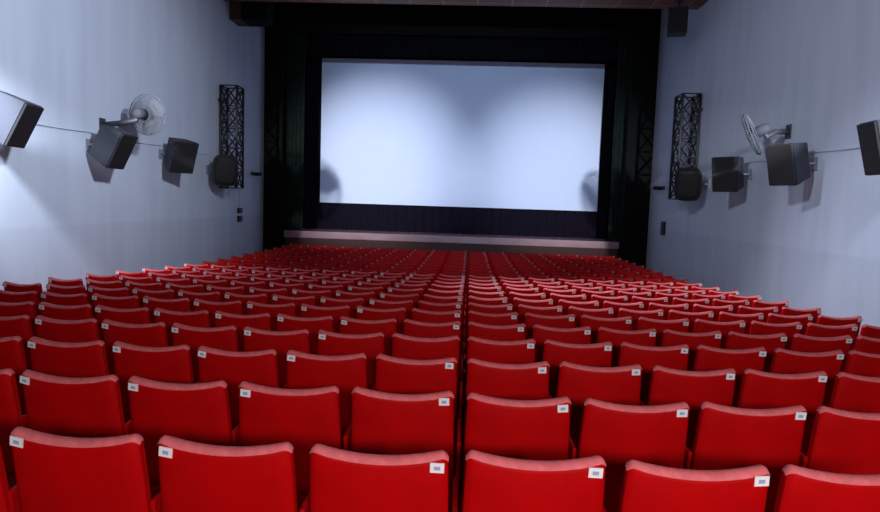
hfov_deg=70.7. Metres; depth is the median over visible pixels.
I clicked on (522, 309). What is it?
chair
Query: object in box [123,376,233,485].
chair
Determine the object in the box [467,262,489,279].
chair
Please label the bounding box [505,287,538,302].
chair
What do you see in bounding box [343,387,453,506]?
chair
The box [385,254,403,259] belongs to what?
chair
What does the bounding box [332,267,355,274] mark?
chair
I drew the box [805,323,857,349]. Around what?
chair
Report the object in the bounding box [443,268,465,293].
chair
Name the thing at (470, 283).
chair
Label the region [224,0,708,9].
ceiling
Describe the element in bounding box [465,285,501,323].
chair
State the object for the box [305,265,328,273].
chair
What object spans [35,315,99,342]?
chair
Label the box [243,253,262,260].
chair
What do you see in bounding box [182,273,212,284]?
chair
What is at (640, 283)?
chair
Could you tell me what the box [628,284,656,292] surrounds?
chair
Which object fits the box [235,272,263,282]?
chair
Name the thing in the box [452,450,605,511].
chair
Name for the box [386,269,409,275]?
chair
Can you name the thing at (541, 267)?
chair
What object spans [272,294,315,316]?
chair
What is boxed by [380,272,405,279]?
chair
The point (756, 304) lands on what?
chair
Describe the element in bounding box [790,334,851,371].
chair
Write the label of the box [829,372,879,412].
chair
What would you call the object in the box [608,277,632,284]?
chair
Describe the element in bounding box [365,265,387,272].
chair
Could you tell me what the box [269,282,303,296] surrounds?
chair
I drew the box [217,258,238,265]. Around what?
chair
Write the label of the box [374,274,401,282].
chair
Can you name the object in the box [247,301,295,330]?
chair
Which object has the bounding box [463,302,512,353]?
chair
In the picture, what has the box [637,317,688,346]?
chair
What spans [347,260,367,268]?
chair
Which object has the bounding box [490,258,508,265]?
chair
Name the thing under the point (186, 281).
chair
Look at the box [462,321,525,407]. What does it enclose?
chair
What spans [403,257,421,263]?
chair
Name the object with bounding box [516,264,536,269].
chair
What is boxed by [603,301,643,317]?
chair
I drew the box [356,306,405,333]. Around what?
chair
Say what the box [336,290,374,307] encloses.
chair
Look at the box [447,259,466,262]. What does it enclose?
chair
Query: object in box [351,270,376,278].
chair
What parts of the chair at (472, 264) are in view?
backrest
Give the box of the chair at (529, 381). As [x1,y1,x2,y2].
[459,358,549,478]
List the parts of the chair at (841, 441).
armrest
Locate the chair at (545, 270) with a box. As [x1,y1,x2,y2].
[543,268,564,274]
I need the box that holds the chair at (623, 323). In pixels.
[580,315,632,343]
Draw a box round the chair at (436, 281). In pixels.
[434,280,464,308]
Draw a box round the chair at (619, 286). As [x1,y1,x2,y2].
[596,283,624,290]
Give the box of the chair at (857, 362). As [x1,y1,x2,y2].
[844,350,879,376]
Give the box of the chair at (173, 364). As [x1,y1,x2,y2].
[113,341,193,422]
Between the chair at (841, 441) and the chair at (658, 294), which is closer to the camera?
the chair at (841, 441)
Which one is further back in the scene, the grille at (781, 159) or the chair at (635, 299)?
the grille at (781, 159)
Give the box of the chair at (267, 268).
[266,267,290,275]
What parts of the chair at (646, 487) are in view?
number plate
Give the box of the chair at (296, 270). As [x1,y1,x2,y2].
[294,268,318,276]
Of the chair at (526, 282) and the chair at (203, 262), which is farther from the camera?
the chair at (203, 262)
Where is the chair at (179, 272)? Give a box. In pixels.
[173,269,200,278]
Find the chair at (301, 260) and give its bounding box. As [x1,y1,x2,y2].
[300,258,320,266]
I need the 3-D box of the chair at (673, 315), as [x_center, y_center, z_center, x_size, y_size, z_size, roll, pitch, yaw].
[2.772,1.021,7.179,0.552,0.879,0.550,2,5,-1]
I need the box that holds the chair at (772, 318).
[766,313,812,334]
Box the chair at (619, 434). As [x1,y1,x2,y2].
[568,398,689,510]
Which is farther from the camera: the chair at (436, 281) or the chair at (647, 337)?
the chair at (436, 281)
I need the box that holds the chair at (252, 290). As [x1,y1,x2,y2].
[249,286,287,303]
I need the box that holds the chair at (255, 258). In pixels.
[254,256,273,264]
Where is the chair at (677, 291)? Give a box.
[674,289,704,299]
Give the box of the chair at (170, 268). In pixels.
[165,265,190,273]
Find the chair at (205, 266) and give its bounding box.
[184,263,208,270]
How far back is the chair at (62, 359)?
3.93 m
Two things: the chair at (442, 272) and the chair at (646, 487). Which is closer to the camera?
the chair at (646, 487)
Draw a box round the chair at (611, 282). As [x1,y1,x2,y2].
[588,279,613,286]
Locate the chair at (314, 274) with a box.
[312,272,338,280]
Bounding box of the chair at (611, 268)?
[609,267,629,274]
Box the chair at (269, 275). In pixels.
[267,273,296,283]
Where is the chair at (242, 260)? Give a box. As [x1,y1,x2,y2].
[241,259,262,266]
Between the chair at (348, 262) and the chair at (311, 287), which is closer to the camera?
the chair at (311, 287)
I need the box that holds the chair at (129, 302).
[92,293,139,319]
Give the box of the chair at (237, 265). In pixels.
[227,262,249,269]
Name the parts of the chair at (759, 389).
number plate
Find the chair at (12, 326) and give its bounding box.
[0,315,32,369]
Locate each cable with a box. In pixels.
[36,124,207,154]
[744,147,859,163]
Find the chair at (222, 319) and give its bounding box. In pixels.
[215,311,270,351]
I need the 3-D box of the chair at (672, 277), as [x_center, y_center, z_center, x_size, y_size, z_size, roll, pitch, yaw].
[4.748,0.820,13.547,0.552,0.878,0.550,2,5,-3]
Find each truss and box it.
[218,84,243,188]
[668,93,702,199]
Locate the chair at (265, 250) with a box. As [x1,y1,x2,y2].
[264,249,281,254]
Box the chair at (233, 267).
[211,264,235,272]
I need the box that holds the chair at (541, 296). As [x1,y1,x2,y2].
[508,292,545,304]
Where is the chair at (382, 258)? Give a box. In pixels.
[381,256,399,262]
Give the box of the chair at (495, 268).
[493,266,515,275]
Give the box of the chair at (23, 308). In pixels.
[0,301,36,336]
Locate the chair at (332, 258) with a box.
[331,257,350,264]
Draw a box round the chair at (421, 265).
[420,263,441,273]
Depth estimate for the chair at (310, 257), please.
15.08 m
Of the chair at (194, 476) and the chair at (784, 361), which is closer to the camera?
the chair at (194, 476)
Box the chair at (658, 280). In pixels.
[636,278,660,285]
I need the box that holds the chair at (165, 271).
[142,268,169,276]
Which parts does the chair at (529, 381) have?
armrest, number plate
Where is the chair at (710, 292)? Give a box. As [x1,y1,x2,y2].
[708,290,738,300]
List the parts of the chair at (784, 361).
number plate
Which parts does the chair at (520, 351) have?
armrest, number plate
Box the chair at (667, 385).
[639,365,735,451]
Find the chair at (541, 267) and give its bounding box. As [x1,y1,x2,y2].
[539,265,559,271]
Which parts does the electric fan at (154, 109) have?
support arm, blade, motor, blade, blade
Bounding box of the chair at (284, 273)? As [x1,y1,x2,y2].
[282,271,308,279]
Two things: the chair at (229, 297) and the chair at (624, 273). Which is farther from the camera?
the chair at (624, 273)
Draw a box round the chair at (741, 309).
[737,305,777,322]
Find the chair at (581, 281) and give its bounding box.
[558,278,584,285]
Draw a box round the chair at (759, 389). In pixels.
[732,368,827,455]
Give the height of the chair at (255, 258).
0.875 m
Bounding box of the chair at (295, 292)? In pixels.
[292,288,330,306]
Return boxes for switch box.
[237,208,242,212]
[237,216,242,221]
[660,221,665,234]
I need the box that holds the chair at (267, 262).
[265,260,286,268]
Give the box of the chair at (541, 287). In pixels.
[537,284,567,292]
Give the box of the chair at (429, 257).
[427,256,445,264]
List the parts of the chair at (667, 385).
number plate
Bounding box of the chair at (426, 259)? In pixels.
[425,258,443,267]
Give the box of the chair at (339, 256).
[338,255,356,260]
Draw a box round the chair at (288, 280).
[285,278,317,290]
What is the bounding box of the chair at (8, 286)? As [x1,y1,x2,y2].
[2,281,42,303]
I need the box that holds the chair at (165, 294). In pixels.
[133,287,174,307]
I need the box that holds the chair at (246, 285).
[231,280,265,294]
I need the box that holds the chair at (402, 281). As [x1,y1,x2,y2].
[400,279,430,293]
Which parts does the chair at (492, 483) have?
armrest, number plate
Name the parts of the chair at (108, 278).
backrest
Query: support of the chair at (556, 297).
on the floor
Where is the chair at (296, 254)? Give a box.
[295,253,313,259]
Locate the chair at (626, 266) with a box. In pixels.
[624,265,643,271]
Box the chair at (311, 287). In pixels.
[308,283,342,298]
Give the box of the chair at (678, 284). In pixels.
[676,282,702,290]
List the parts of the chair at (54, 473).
armrest, number plate, seat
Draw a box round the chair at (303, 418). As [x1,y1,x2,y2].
[231,381,343,495]
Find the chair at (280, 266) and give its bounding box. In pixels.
[278,264,301,271]
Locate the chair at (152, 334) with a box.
[102,319,167,374]
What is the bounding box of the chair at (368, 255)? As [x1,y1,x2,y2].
[364,253,382,258]
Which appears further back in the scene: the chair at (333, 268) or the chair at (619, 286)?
the chair at (333, 268)
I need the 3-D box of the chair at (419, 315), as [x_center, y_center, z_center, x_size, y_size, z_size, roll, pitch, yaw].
[-0.047,0.941,6.428,0.552,0.880,0.563,2,6,3]
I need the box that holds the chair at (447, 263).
[446,261,465,265]
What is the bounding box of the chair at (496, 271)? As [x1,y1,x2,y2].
[495,270,517,278]
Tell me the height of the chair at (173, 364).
0.882 m
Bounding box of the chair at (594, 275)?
[574,272,596,279]
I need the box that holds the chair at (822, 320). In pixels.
[816,315,862,346]
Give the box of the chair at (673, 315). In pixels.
[668,310,713,332]
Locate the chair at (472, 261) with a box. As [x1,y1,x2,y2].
[467,260,488,272]
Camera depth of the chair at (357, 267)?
13.38 m
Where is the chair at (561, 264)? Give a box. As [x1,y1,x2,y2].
[558,263,577,268]
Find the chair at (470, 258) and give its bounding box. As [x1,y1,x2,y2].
[467,257,487,269]
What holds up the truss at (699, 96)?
attached to the wall at (812, 66)
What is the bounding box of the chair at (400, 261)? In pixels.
[399,260,419,266]
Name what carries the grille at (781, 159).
attached to the loudspeaker at (788, 164)
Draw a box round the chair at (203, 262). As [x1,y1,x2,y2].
[202,261,224,268]
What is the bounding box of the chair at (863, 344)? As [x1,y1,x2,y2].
[854,336,879,353]
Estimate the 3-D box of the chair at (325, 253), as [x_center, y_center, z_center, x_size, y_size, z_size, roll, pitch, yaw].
[-2.886,0.301,16.960,0.552,0.884,0.553,2,4,7]
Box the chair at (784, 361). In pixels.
[770,348,843,406]
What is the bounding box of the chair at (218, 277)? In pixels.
[216,275,246,287]
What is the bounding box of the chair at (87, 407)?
[18,370,124,437]
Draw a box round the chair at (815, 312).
[781,307,821,323]
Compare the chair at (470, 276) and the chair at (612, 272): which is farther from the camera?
the chair at (612, 272)
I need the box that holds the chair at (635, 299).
[631,296,667,310]
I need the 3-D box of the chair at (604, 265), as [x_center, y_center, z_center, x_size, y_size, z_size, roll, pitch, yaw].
[4.302,0.624,15.873,0.552,0.875,0.548,2,5,-2]
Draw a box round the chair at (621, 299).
[591,294,627,308]
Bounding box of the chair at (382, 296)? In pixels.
[379,292,418,308]
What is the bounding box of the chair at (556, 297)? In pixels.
[550,293,586,306]
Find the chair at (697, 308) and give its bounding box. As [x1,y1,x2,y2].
[692,304,732,321]
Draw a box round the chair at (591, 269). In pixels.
[586,266,606,273]
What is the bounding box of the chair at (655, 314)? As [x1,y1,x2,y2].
[618,308,663,330]
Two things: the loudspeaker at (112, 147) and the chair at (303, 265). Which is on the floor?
the chair at (303, 265)
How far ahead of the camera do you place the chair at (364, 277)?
10.97 m
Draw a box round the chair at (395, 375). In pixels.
[371,354,456,449]
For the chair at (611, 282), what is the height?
0.875 m
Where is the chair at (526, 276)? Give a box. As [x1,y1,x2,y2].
[524,274,548,280]
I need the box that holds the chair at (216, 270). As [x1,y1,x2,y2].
[193,267,218,274]
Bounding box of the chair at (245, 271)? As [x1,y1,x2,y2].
[222,268,248,276]
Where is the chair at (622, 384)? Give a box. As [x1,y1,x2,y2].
[548,361,642,446]
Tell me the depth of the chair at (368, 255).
16.52 m
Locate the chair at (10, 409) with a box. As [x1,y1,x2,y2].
[0,368,21,474]
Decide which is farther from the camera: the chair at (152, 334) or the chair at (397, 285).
the chair at (397, 285)
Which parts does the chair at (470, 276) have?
backrest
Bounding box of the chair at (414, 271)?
[413,270,437,279]
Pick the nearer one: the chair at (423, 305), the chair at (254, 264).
the chair at (423, 305)
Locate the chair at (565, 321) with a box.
[524,312,575,339]
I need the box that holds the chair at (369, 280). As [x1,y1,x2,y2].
[366,278,395,287]
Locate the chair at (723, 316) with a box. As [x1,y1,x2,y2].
[718,312,763,333]
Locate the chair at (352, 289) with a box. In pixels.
[348,285,382,299]
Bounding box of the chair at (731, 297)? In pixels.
[728,294,760,306]
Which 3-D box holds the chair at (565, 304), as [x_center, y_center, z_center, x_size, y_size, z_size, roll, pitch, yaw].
[1.695,0.958,7.949,0.552,0.881,0.564,2,6,1]
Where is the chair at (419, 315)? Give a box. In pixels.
[412,308,461,367]
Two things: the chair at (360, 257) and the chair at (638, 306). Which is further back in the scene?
the chair at (360, 257)
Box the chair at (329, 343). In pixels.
[317,330,384,389]
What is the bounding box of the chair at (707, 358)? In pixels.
[693,345,766,406]
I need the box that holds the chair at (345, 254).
[344,252,361,258]
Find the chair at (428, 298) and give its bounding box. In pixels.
[424,294,463,340]
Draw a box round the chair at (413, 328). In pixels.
[403,319,460,387]
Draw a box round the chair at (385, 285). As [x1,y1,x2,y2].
[358,281,389,292]
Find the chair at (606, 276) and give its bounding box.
[600,273,622,280]
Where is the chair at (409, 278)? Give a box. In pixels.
[405,276,432,287]
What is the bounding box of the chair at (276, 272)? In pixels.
[252,269,278,277]
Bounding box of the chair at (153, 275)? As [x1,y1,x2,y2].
[148,272,178,282]
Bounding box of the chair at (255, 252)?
[254,251,272,257]
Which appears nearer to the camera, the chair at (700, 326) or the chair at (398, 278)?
the chair at (700, 326)
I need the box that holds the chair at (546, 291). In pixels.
[543,288,576,299]
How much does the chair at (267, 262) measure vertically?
0.882 m
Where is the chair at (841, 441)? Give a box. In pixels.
[798,406,879,474]
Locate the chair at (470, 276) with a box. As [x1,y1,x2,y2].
[466,275,494,306]
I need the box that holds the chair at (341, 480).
[299,444,448,511]
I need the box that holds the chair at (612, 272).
[593,270,614,276]
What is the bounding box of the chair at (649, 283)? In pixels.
[647,281,672,289]
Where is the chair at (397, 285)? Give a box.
[394,282,426,300]
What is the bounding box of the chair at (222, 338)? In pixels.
[172,323,238,383]
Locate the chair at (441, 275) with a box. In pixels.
[439,274,464,278]
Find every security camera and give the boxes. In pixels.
[251,171,261,175]
[653,186,664,189]
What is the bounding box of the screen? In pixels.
[303,55,616,238]
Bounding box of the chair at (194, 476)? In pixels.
[150,435,306,511]
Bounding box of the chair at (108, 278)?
[85,273,117,296]
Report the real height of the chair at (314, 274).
0.877 m
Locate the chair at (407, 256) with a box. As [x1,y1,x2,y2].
[406,255,424,260]
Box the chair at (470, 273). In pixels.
[466,272,493,296]
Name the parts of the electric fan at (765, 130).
blade, motor, support arm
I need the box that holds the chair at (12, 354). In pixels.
[0,336,27,415]
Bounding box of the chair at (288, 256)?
[286,255,305,262]
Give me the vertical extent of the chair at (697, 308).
0.878 m
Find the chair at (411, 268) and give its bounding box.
[391,266,413,272]
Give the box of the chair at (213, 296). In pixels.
[178,290,220,311]
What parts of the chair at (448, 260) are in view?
backrest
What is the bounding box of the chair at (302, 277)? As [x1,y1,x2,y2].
[300,275,328,285]
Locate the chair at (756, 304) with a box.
[752,300,789,314]
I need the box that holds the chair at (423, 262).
[422,261,442,270]
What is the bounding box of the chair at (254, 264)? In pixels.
[252,263,275,270]
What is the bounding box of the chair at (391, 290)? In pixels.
[388,287,422,300]
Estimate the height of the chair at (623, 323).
0.879 m
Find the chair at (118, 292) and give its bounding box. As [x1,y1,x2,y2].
[88,285,129,315]
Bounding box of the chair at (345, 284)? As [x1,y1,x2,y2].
[322,279,353,291]
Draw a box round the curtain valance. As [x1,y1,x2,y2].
[284,2,634,38]
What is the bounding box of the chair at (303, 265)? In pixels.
[290,261,311,269]
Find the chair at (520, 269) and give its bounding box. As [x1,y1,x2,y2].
[518,267,539,273]
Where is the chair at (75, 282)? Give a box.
[48,277,82,285]
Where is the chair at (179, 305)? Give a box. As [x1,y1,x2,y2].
[143,296,190,322]
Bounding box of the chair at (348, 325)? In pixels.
[339,316,396,355]
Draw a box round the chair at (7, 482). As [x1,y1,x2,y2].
[0,446,16,511]
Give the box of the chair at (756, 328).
[749,321,801,349]
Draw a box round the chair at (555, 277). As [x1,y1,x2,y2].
[552,275,576,281]
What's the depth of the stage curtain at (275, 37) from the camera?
20.34 m
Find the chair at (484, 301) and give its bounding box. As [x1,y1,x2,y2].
[464,296,507,332]
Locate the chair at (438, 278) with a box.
[437,277,464,310]
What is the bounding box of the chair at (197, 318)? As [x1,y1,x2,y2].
[154,308,209,346]
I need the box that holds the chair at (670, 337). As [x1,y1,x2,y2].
[661,329,721,370]
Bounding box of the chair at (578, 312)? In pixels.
[568,306,612,327]
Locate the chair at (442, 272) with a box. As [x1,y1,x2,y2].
[441,271,465,284]
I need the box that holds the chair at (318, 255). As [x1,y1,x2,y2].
[316,253,335,260]
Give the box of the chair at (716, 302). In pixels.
[712,299,748,313]
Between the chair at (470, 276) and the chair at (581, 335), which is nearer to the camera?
the chair at (581, 335)
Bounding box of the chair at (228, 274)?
[203,271,231,280]
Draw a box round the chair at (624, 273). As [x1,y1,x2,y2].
[617,270,638,277]
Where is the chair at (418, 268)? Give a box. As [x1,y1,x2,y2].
[417,267,439,276]
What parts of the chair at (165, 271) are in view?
backrest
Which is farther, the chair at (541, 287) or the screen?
the screen
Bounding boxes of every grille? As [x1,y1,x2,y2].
[107,134,137,169]
[169,142,198,173]
[214,156,236,184]
[668,7,687,31]
[675,169,699,199]
[712,157,737,191]
[765,144,796,185]
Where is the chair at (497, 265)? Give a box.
[492,263,512,272]
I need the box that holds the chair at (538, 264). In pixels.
[536,262,555,267]
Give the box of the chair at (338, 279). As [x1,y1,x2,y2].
[333,276,362,286]
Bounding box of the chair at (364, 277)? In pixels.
[343,273,369,281]
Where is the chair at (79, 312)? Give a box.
[39,302,92,319]
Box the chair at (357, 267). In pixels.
[340,264,362,271]
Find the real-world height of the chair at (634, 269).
0.879 m
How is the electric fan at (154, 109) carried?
attached to the wall at (65, 215)
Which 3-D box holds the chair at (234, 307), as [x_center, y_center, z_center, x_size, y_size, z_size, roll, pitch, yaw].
[-2.269,0.858,6.572,0.552,0.875,0.550,2,5,5]
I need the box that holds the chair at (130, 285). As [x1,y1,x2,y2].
[125,281,162,295]
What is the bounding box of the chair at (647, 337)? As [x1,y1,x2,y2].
[597,327,656,366]
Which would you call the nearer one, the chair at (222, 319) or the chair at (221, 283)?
the chair at (222, 319)
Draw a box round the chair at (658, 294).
[655,292,688,304]
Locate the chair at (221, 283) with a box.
[193,278,227,292]
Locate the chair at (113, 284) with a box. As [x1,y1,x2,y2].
[86,279,121,303]
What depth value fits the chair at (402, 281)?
10.11 m
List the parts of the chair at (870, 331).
backrest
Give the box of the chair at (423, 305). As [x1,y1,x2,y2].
[418,300,462,353]
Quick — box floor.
[448,280,467,511]
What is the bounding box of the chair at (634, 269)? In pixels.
[632,268,652,274]
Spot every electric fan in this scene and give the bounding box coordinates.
[99,93,165,135]
[741,114,791,154]
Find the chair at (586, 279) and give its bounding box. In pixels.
[580,276,604,283]
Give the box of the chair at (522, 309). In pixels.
[518,304,562,323]
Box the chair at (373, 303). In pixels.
[369,298,412,319]
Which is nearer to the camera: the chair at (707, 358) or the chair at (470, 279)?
the chair at (707, 358)
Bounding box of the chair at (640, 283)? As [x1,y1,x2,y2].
[617,280,643,288]
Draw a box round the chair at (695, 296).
[692,293,724,305]
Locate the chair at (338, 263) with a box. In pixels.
[323,259,343,267]
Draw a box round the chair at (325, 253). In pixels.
[324,251,341,257]
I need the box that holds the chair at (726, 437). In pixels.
[683,402,806,511]
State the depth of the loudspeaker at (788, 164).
10.23 m
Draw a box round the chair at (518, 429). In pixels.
[456,392,570,511]
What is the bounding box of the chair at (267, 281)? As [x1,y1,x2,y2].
[251,276,282,288]
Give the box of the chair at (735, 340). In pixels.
[725,331,786,372]
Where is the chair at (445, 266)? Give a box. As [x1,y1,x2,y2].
[444,264,465,268]
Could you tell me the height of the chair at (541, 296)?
0.880 m
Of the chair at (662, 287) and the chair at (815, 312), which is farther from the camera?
the chair at (662, 287)
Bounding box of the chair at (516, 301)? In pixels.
[512,297,552,312]
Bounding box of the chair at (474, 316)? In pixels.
[463,310,518,366]
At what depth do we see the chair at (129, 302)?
6.42 m
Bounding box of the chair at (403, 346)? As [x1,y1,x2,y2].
[392,333,459,450]
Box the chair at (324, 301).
[320,296,363,318]
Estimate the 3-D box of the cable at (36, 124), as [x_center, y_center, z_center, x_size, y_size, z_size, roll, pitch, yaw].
[-6.195,-2.309,12.428,0.012,0.040,7.280,2,5,3]
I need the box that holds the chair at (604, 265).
[602,264,621,270]
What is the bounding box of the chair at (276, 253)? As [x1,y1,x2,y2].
[275,252,292,258]
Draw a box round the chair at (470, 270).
[466,269,491,294]
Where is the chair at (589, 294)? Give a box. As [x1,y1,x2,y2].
[581,289,614,301]
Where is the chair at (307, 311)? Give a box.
[301,303,349,332]
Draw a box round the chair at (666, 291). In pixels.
[640,288,671,297]
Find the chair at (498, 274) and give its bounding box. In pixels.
[496,273,520,282]
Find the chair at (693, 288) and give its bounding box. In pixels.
[691,286,719,294]
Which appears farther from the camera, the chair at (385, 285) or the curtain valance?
the curtain valance
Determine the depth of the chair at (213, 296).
7.13 m
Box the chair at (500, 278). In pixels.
[498,276,524,285]
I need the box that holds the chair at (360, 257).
[359,255,378,261]
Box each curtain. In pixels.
[284,32,305,229]
[305,33,618,61]
[608,39,630,240]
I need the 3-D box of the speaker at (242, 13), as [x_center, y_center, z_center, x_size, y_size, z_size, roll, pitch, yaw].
[-5.288,-7.063,17.449,1.020,1.000,0.700,2,5,3]
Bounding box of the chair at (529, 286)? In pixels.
[503,283,533,294]
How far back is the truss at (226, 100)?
16.82 m
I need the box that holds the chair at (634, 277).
[626,274,648,281]
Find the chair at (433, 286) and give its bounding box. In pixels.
[431,284,463,323]
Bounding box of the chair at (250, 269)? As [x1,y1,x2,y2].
[239,266,263,273]
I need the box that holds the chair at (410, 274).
[409,273,435,283]
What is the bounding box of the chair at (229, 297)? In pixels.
[224,292,267,314]
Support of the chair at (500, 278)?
on the floor
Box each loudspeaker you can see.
[0,91,43,147]
[85,124,137,169]
[159,137,198,173]
[206,154,237,186]
[666,0,688,36]
[674,167,709,200]
[712,156,752,191]
[765,142,818,185]
[857,120,879,175]
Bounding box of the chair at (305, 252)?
[303,250,320,256]
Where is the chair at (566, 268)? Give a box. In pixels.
[563,266,583,272]
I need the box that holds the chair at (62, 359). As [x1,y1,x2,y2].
[28,337,108,377]
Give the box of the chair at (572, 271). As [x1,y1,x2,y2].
[568,269,589,275]
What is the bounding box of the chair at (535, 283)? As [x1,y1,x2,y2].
[532,281,560,287]
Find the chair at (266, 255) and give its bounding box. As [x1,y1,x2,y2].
[265,254,284,261]
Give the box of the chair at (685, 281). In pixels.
[663,278,687,286]
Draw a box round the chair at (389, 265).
[371,262,392,269]
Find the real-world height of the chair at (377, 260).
0.880 m
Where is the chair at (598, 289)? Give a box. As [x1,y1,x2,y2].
[572,285,602,294]
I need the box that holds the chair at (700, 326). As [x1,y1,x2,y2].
[693,319,745,348]
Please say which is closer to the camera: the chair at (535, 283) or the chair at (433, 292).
the chair at (433, 292)
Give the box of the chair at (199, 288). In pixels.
[166,283,203,298]
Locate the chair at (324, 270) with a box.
[323,269,347,277]
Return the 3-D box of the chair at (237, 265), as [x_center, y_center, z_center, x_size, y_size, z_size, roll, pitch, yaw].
[-4.186,0.548,13.153,0.552,0.884,0.553,3,4,8]
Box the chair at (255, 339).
[243,326,309,387]
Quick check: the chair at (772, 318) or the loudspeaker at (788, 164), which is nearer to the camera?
the chair at (772, 318)
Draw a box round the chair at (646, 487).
[603,459,769,511]
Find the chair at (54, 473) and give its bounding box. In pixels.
[6,427,159,511]
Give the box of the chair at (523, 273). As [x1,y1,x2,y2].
[521,270,544,276]
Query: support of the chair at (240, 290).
on the floor
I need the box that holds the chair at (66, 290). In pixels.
[46,283,86,294]
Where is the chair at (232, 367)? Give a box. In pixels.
[196,346,278,427]
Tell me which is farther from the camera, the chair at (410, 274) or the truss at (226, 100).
the truss at (226, 100)
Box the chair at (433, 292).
[428,288,463,312]
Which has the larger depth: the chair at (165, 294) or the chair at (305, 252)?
the chair at (305, 252)
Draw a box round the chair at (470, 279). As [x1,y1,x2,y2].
[466,278,496,300]
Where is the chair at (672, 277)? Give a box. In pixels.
[651,275,674,282]
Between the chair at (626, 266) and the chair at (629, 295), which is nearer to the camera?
the chair at (629, 295)
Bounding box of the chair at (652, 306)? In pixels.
[648,302,688,319]
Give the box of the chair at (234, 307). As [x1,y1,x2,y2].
[194,298,242,327]
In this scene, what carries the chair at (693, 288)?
on the floor
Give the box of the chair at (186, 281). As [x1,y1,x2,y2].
[156,276,189,289]
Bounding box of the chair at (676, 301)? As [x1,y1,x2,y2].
[672,297,708,312]
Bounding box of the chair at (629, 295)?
[617,291,650,302]
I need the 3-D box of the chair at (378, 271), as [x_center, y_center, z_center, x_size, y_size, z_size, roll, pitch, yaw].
[-1.415,0.660,12.854,0.552,0.877,0.550,2,5,5]
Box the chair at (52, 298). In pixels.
[41,291,87,305]
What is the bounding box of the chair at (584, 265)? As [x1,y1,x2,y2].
[580,263,599,269]
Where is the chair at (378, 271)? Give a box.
[359,268,382,274]
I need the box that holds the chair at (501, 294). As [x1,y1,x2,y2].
[465,290,504,331]
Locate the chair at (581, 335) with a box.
[532,324,590,362]
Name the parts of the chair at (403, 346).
backrest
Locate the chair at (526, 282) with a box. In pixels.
[500,279,528,290]
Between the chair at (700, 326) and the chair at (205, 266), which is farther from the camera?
the chair at (205, 266)
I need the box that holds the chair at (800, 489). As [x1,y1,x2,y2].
[773,464,879,511]
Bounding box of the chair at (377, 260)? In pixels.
[376,259,396,265]
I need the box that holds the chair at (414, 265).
[395,262,416,269]
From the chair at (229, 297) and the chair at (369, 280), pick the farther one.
the chair at (369, 280)
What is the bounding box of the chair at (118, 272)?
[116,270,145,280]
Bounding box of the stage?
[284,228,618,263]
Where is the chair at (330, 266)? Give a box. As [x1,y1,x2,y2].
[315,262,336,270]
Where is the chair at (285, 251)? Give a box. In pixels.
[284,250,301,255]
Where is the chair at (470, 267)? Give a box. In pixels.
[467,265,490,291]
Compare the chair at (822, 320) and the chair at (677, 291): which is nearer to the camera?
the chair at (822, 320)
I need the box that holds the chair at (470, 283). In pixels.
[465,282,498,317]
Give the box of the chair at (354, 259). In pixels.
[353,258,373,264]
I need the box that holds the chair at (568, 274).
[547,271,570,278]
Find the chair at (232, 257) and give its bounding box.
[230,255,250,263]
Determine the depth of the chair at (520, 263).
15.55 m
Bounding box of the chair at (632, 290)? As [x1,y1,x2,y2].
[606,287,636,296]
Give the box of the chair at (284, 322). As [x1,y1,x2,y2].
[277,313,333,354]
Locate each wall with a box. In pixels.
[0,0,264,290]
[646,0,879,334]
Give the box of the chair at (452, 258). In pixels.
[448,256,466,277]
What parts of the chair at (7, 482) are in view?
backrest, seat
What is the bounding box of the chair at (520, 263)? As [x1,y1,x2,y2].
[513,261,532,266]
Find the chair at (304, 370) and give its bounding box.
[282,350,366,435]
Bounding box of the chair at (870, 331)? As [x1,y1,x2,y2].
[853,324,879,349]
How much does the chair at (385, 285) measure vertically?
0.879 m
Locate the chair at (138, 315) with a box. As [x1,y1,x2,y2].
[95,305,150,341]
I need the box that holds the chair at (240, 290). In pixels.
[206,285,244,301]
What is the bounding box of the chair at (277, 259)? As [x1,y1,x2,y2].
[276,257,296,265]
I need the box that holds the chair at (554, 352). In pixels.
[542,339,612,397]
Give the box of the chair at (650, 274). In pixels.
[641,271,663,278]
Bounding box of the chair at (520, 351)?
[460,336,535,413]
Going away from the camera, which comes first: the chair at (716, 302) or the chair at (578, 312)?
the chair at (578, 312)
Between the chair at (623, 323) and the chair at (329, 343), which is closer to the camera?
the chair at (329, 343)
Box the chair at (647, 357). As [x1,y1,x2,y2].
[618,342,688,405]
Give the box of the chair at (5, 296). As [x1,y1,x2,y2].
[0,290,39,315]
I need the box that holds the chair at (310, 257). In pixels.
[308,256,327,263]
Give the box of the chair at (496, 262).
[491,260,510,268]
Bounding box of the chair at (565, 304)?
[558,299,598,314]
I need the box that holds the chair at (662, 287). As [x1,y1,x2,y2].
[660,285,687,293]
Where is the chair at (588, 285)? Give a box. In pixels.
[565,282,592,289]
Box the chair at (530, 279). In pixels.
[528,277,554,283]
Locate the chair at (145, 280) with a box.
[119,275,152,287]

